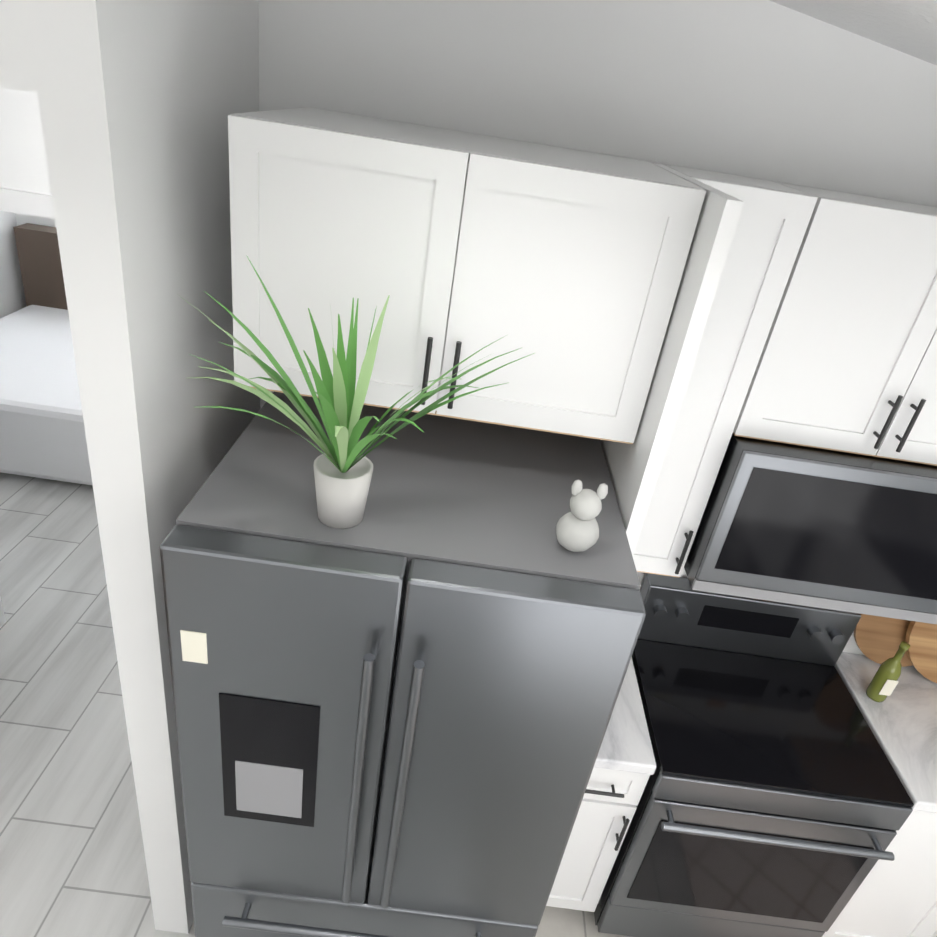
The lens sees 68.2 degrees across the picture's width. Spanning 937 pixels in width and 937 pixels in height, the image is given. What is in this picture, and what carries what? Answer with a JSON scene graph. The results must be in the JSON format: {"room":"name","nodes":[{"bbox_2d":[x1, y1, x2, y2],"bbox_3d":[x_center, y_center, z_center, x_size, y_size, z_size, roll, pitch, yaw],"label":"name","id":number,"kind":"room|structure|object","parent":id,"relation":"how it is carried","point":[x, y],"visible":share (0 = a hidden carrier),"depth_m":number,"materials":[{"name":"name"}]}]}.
{"room":"kitchen","nodes":[
{"label":"kitchen","id":0,"kind":"room"},
{"bbox_2d":[0,472,630,936],"bbox_3d":[-1.415,1.998,1.354,7.520,0.001,11.020,8,29,-2],"label":"floor","id":1,"kind":"structure","parent":0,"point":[72,860],"depth_m":2.84,"materials":[{"name":"tile"}]},
{"bbox_2d":[0,223,92,485],"bbox_3d":[-2.807,-0.886,4.925,1.600,1.120,1.880,8,29,-2],"label":"bed","id":2,"kind":"object","parent":1,"relation":"on","point":[42,432],"visible":0.4,"depth_m":4.46,"materials":[{"name":"white"}]},
{"bbox_2d":[160,391,645,936],"bbox_3d":[-0.218,0.757,2.089,0.908,1.780,1.016,8,29,-2],"label":"fridge","id":3,"kind":"object","parent":1,"relation":"on","point":[394,709],"visible":1,"depth_m":1.47,"materials":[{"name":"grey metal"}]},
{"bbox_2d":[177,255,533,528],"bbox_3d":[-0.220,-0.062,1.177,0.632,0.510,0.367,8,29,-2],"label":"potted plant","id":4,"kind":"object","parent":3,"relation":"on","point":[343,468],"visible":1,"depth_m":1.27,"materials":[{"name":"green plant"}]},
{"bbox_2d":[556,479,607,551],"bbox_3d":[0.226,0.094,1.380,0.086,0.169,0.078,8,29,-2],"label":"figurine","id":5,"kind":"object","parent":3,"relation":"on","point":[577,528],"visible":0.98,"depth_m":1.37,"materials":[{"name":"grey ceramic"}]},
{"bbox_2d":[546,771,647,911],"bbox_3d":[0.362,1.115,2.556,0.290,0.874,0.621,8,29,-2],"label":"base cabinet","id":6,"kind":"object","parent":1,"relation":"on","point":[607,809],"depth_m":2.25,"materials":[{"name":"white wood"}]},
{"bbox_2d":[592,657,655,778],"bbox_3d":[0.423,0.724,2.328,0.295,0.040,0.641,8,29,-2],"label":"countertop","id":7,"kind":"structure","parent":6,"relation":"on","point":[626,747],"depth_m":2.12,"materials":[{"name":"white stone"}]},
{"bbox_2d":[594,573,913,936],"bbox_3d":[0.920,1.058,2.429,0.760,1.250,0.717,8,29,-2],"label":"range","id":8,"kind":"object","parent":1,"relation":"on","point":[775,800],"visible":0.88,"depth_m":2.25,"materials":[{"name":"silver metal"}]},
{"bbox_2d":[822,811,936,936],"bbox_3d":[1.499,1.281,2.589,0.430,0.874,0.621,8,29,-2],"label":"base cabinet","id":9,"kind":"object","parent":1,"relation":"on","point":[898,897],"depth_m":2.33,"materials":[{"name":"white wood"}]},
{"bbox_2d":[835,652,936,814],"bbox_3d":[1.863,0.933,2.370,1.037,0.040,0.641,8,29,-2],"label":"countertop","id":10,"kind":"structure","parent":9,"relation":"on","point":[904,725],"depth_m":2.35,"materials":[{"name":"white stone"}]},
{"bbox_2d":[866,641,909,702],"bbox_3d":[1.449,0.695,2.379,0.064,0.245,0.066,8,29,-2],"label":"oil bottle","id":11,"kind":"object","parent":10,"relation":"on","point":[882,685],"visible":0.98,"depth_m":2.37,"materials":[{"name":"green glass"}]},
{"bbox_2d":[854,614,936,682],"bbox_3d":[1.713,0.571,2.473,0.602,0.443,0.108,8,29,-2],"label":"cutting boards","id":12,"kind":"object","parent":10,"relation":"on","point":[879,639],"visible":0.65,"depth_m":2.51,"materials":[{"name":"brown wood"}]},
{"bbox_2d":[0,0,936,933],"bbox_3d":[-1.194,0.629,0.607,7.520,3.150,11.040,8,29,-2],"label":"wall","id":13,"kind":"structure","parent":0,"point":[114,142],"depth_m":1.72,"materials":[{"name":"white paint"}]},
{"bbox_2d":[0,187,54,218],"bbox_3d":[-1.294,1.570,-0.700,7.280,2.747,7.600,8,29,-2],"label":"window sill","id":14,"kind":"structure","parent":13,"relation":"attached to","point":[26,202],"depth_m":2.29,"materials":[{"name":"white"}]},
{"bbox_2d":[228,107,719,454],"bbox_3d":[-0.022,-0.504,1.692,0.905,0.540,0.621,8,29,-2],"label":"upper cabinet","id":15,"kind":"object","parent":13,"relation":"attached to","point":[668,329],"depth_m":1.40,"materials":[{"name":"white wood"}]},
{"bbox_2d":[602,166,855,576],"bbox_3d":[0.609,-0.239,1.971,0.356,1.090,0.330,8,29,-2],"label":"upper cabinet","id":16,"kind":"object","parent":13,"relation":"attached to","point":[767,250],"depth_m":1.69,"materials":[{"name":"white wood"}]},
{"bbox_2d":[764,193,936,465],"bbox_3d":[1.150,-0.375,1.869,0.780,0.605,0.330,8,29,-2],"label":"upper cabinet","id":17,"kind":"object","parent":13,"relation":"attached to","point":[862,379],"depth_m":1.74,"materials":[{"name":"white wood"}]},
{"bbox_2d":[684,433,936,623],"bbox_3d":[1.067,0.113,2.089,0.760,0.457,0.420,8,29,-2],"label":"microwave","id":18,"kind":"object","parent":17,"relation":"attached to","point":[816,527],"visible":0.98,"depth_m":1.89,"materials":[{"name":"silver metal"}]},
{"bbox_2d":[769,0,936,64],"bbox_3d":[-1.024,-0.423,0.024,7.520,0.540,11.040,8,29,-2],"label":"ceiling","id":19,"kind":"structure","parent":0,"point":[908,27],"depth_m":1.53,"materials":[{"name":"white paint"}]}
]}

